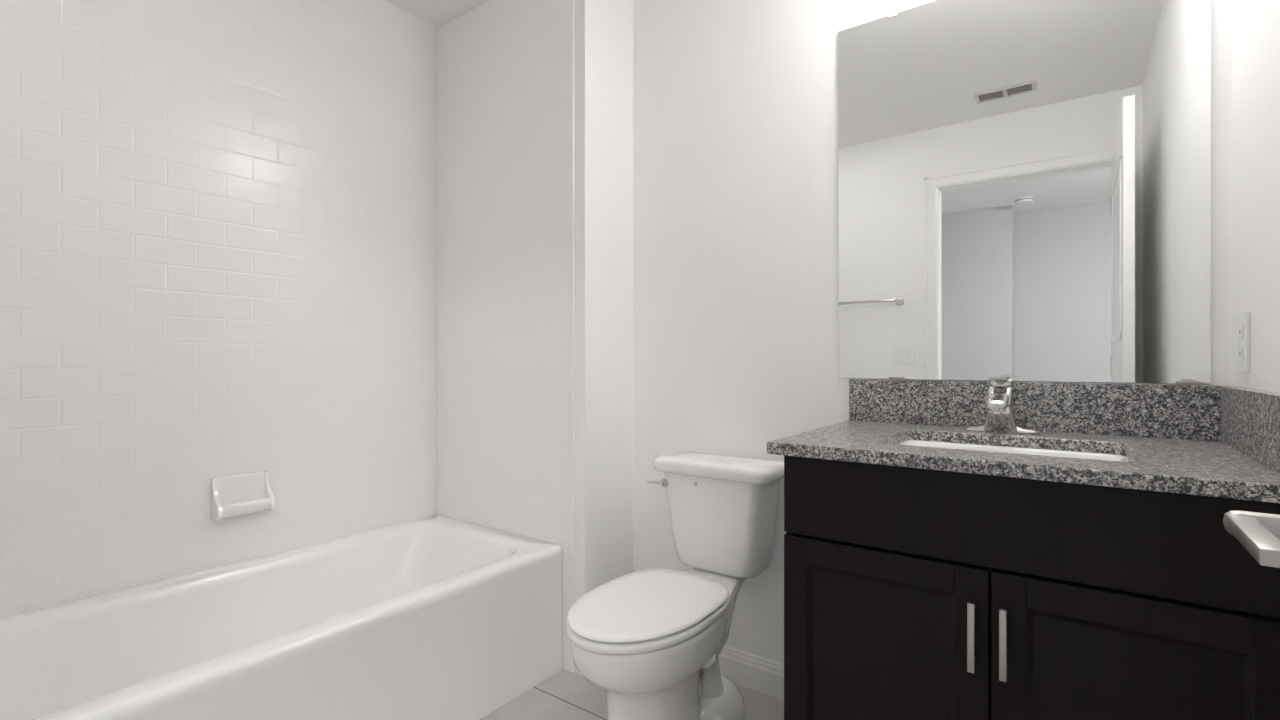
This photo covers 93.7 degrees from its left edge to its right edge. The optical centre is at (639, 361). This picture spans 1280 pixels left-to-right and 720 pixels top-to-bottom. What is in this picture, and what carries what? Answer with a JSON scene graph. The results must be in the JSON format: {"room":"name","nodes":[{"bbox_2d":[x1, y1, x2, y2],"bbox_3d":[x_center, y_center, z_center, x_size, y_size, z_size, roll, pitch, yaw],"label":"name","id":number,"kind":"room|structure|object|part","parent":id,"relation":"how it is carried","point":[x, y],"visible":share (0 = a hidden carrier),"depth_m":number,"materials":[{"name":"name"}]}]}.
{"room":"bathroom","nodes":[
{"label":"bathroom","id":0,"kind":"room"},
{"bbox_2d":[0,0,436,618],"bbox_3d":[-1.326,-0.159,1.858,0.120,2.400,2.322,0,0,36],"label":"wall","id":1,"kind":"structure","parent":0,"point":[218,218],"depth_m":1.78,"materials":[{"name":"white tile"}]},
{"bbox_2d":[211,471,274,520],"bbox_3d":[-1.219,0.412,1.847,0.066,0.122,0.154,0,0,36],"label":"soap dish","id":2,"kind":"object","parent":1,"relation":"attached to","point":[243,494],"visible":1,"depth_m":1.84,"materials":[{"name":"white ceramic"}]},
{"bbox_2d":[222,497,270,518],"bbox_3d":[-1.216,0.450,1.845,0.058,0.044,0.146,0,0,36],"label":"tray","id":3,"kind":"object","parent":2,"relation":"on","point":[231,506],"depth_m":1.83,"materials":[{"name":"white ceramic"}]},
{"bbox_2d":[384,0,487,27],"bbox_3d":[-0.439,-1.409,-0.413,4.225,0.100,4.955,0,0,36],"label":"ceiling","id":4,"kind":"structure","parent":0,"point":[436,13],"depth_m":2.31,"materials":[{"name":"white paint"}]},
{"bbox_2d":[575,0,632,675],"bbox_3d":[-0.424,-0.159,2.324,0.793,2.400,0.268,0,0,36],"label":"wall","id":5,"kind":"structure","parent":0,"point":[603,28],"depth_m":2.06,"materials":[{"name":"white paint"}]},
{"bbox_2d":[437,0,574,672],"bbox_3d":[-0.523,-0.159,2.225,0.749,2.400,0.008,0,0,36],"label":"wall","id":6,"kind":"structure","parent":5,"relation":"attached to","point":[506,68],"depth_m":2.19,"materials":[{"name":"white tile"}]},
{"bbox_2d":[479,669,783,719],"bbox_3d":[-0.439,1.091,-0.413,4.225,0.100,4.955,0,0,36],"label":"floor","id":7,"kind":"structure","parent":0,"point":[565,695],"depth_m":1.83,"materials":[{"name":"grey tile"}]},
{"bbox_2d":[0,515,562,719],"bbox_3d":[-0.987,0.832,1.621,0.706,0.420,1.511,0,0,36],"label":"bathtub","id":8,"kind":"object","parent":7,"relation":"on","point":[434,617],"visible":1,"depth_m":1.64,"materials":[{"name":"white ceramic"}]},
{"bbox_2d":[566,451,783,719],"bbox_3d":[0.085,0.671,1.645,0.408,0.741,0.730,0,0,36],"label":"toilet","id":9,"kind":"object","parent":7,"relation":"on","point":[653,639],"visible":1,"depth_m":1.60,"materials":[{"name":"white ceramic"}]},
{"bbox_3d":[0.017,0.639,1.543,0.336,0.021,0.485,0,0,36],"label":"seat","id":10,"kind":"part","parent":9,"relation":"part of","materials":[{"name":"white plastic"}]},
{"bbox_3d":[0.017,0.617,1.543,0.332,0.017,0.480,0,0,36],"label":"seat lid","id":11,"kind":"part","parent":9,"relation":"part of","materials":[{"name":"white plastic"}]},
{"bbox_3d":[0.054,0.382,1.888,0.073,0.027,0.022,0,0,36],"label":"trip lever","id":12,"kind":"part","parent":9,"relation":"part of","materials":[{"name":"silver metal"}]},
{"bbox_3d":[0.246,0.324,1.859,0.398,0.046,0.194,0,0,36],"label":"tank lid","id":13,"kind":"part","parent":9,"relation":"part of","materials":[{"name":"white ceramic"}]},
{"bbox_3d":[0.249,0.496,1.863,0.348,0.298,0.168,0,0,36],"label":"tank","id":14,"kind":"part","parent":9,"relation":"part of","materials":[{"name":"white ceramic"}]},
{"bbox_2d":[784,455,1279,719],"bbox_3d":[0.765,0.618,1.259,0.765,0.847,0.590,0,0,36],"label":"vanity cabinet","id":15,"kind":"object","parent":7,"relation":"on","point":[910,593],"visible":0.9,"depth_m":1.02,"materials":[{"name":"brown wood"}]},
{"bbox_3d":[0.463,0.648,1.168,0.377,0.562,0.019,0,0,36],"label":"door","id":16,"kind":"part","parent":15,"relation":"part of","materials":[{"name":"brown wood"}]},
{"bbox_3d":[0.581,0.478,1.049,0.011,0.120,0.034,0,0,36],"label":"handle","id":17,"kind":"part","parent":15,"relation":"part of","materials":[{"name":"silver metal"}]},
{"bbox_3d":[0.620,0.478,1.021,0.011,0.120,0.034,0,0,36],"label":"handle","id":18,"kind":"part","parent":15,"relation":"part of","materials":[{"name":"silver metal"}]},
{"bbox_2d":[767,379,1279,502],"bbox_3d":[0.759,0.123,1.266,0.794,0.143,0.588,0,0,36],"label":"countertop","id":19,"kind":"structure","parent":15,"relation":"on","point":[1200,440],"depth_m":1.28,"materials":[{"name":"stone"}]},
{"bbox_2d":[965,377,1039,433],"bbox_3d":[0.842,0.102,1.406,0.154,0.134,0.140,0,0,36],"label":"faucet","id":20,"kind":"object","parent":19,"relation":"on","point":[1000,415],"visible":1,"depth_m":1.41,"materials":[{"name":"silver metal"}]},
{"bbox_3d":[0.836,0.095,1.398,0.045,0.052,0.118,0,0,36],"label":"spout","id":21,"kind":"part","parent":20,"relation":"part of","materials":[{"name":"silver metal"}]},
{"bbox_3d":[0.854,0.048,1.422,0.044,0.025,0.092,0,0,36],"label":"lever","id":22,"kind":"part","parent":20,"relation":"part of","materials":[{"name":"silver metal"}]},
{"bbox_3d":[0.868,0.154,1.441,0.154,0.030,0.053,0,0,36],"label":"deck plate","id":23,"kind":"part","parent":20,"relation":"part of","materials":[{"name":"silver metal"}]},
{"bbox_2d":[898,440,1128,461],"bbox_3d":[0.749,0.270,1.248,0.466,0.152,0.344,0,0,36],"label":"sink basin","id":24,"kind":"object","parent":19,"relation":"in","point":[1031,451],"visible":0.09,"depth_m":1.35,"materials":[{"name":"white ceramic"}]},
{"bbox_3d":[0.617,0.279,1.056,0.758,0.161,0.019,0,0,36],"label":"drawer","id":25,"kind":"part","parent":15,"relation":"part of","materials":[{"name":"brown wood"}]},
{"bbox_3d":[0.771,0.648,0.944,0.378,0.562,0.019,0,0,36],"label":"door","id":26,"kind":"part","parent":15,"relation":"part of","materials":[{"name":"brown wood"}]},
{"bbox_2d":[633,0,1231,663],"bbox_3d":[0.378,-0.159,1.981,2.493,2.400,0.120,0,0,36],"label":"wall","id":27,"kind":"structure","parent":0,"point":[735,102],"depth_m":1.94,"materials":[{"name":"white paint"}]},
{"bbox_2d":[718,645,783,699],"bbox_3d":[0.300,0.989,1.955,0.812,0.105,0.014,0,0,36],"label":"baseboard","id":28,"kind":"structure","parent":27,"relation":"attached to","point":[757,673],"depth_m":1.91,"materials":[{"name":"white paint"}]},
{"bbox_2d":[838,0,1210,384],"bbox_3d":[0.902,-0.465,1.520,0.796,1.031,0.010,0,0,36],"label":"wall mirror","id":29,"kind":"object","parent":27,"relation":"attached to","point":[1024,186],"visible":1,"depth_m":1.48,"materials":[{"name":"clear glass"}]},
{"bbox_2d":[849,379,1220,441],"bbox_3d":[0.926,0.110,1.496,0.793,0.118,0.020,0,0,36],"label":"backsplash","id":30,"kind":"structure","parent":27,"relation":"attached to","point":[1186,412],"depth_m":1.43,"materials":[{"name":"stone"}]},
{"bbox_2d":[1232,0,1279,392],"bbox_3d":[0.656,-0.159,0.344,0.120,2.400,2.202,0,0,36],"label":"wall","id":31,"kind":"structure","parent":0,"point":[1255,23],"depth_m":1.10,"materials":[{"name":"white paint"}]},
{"bbox_2d":[1238,312,1249,372],"bbox_3d":[1.174,-0.036,1.168,0.008,0.116,0.072,0,0,36],"label":"wall outlet","id":32,"kind":"object","parent":31,"relation":"attached to","point":[1243,318],"visible":1,"depth_m":1.15,"materials":[{"name":"white plastic"}]},
{"bbox_2d":[1239,325,1243,338],"bbox_3d":[1.172,-0.058,1.170,0.002,0.028,0.034,0,0,36],"label":"socket","id":33,"kind":"object","parent":32,"relation":"attached to","point":[1241,327],"depth_m":1.16,"materials":[{"name":"grey plastic"}]},
{"bbox_2d":[1239,346,1243,360],"bbox_3d":[1.172,-0.015,1.170,0.002,0.028,0.034,0,0,36],"label":"socket","id":34,"kind":"object","parent":32,"relation":"attached to","point":[1241,348],"depth_m":1.16,"materials":[{"name":"grey plastic"}]},
{"bbox_3d":[-0.965,-0.158,0.235,2.373,2.400,0.120,0,0,36],"label":"wall","id":35,"kind":"structure","parent":0,"visible":0},
{"bbox_2d":[1223,510,1279,567],"bbox_3d":[0.222,0.020,0.039,0.148,2.027,0.937,0,0,36],"label":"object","id":36,"kind":"structure","parent":35,"relation":"in","point":[1258,533],"depth_m":0.37,"materials":[{"name":"white ceramic"}]}
]}

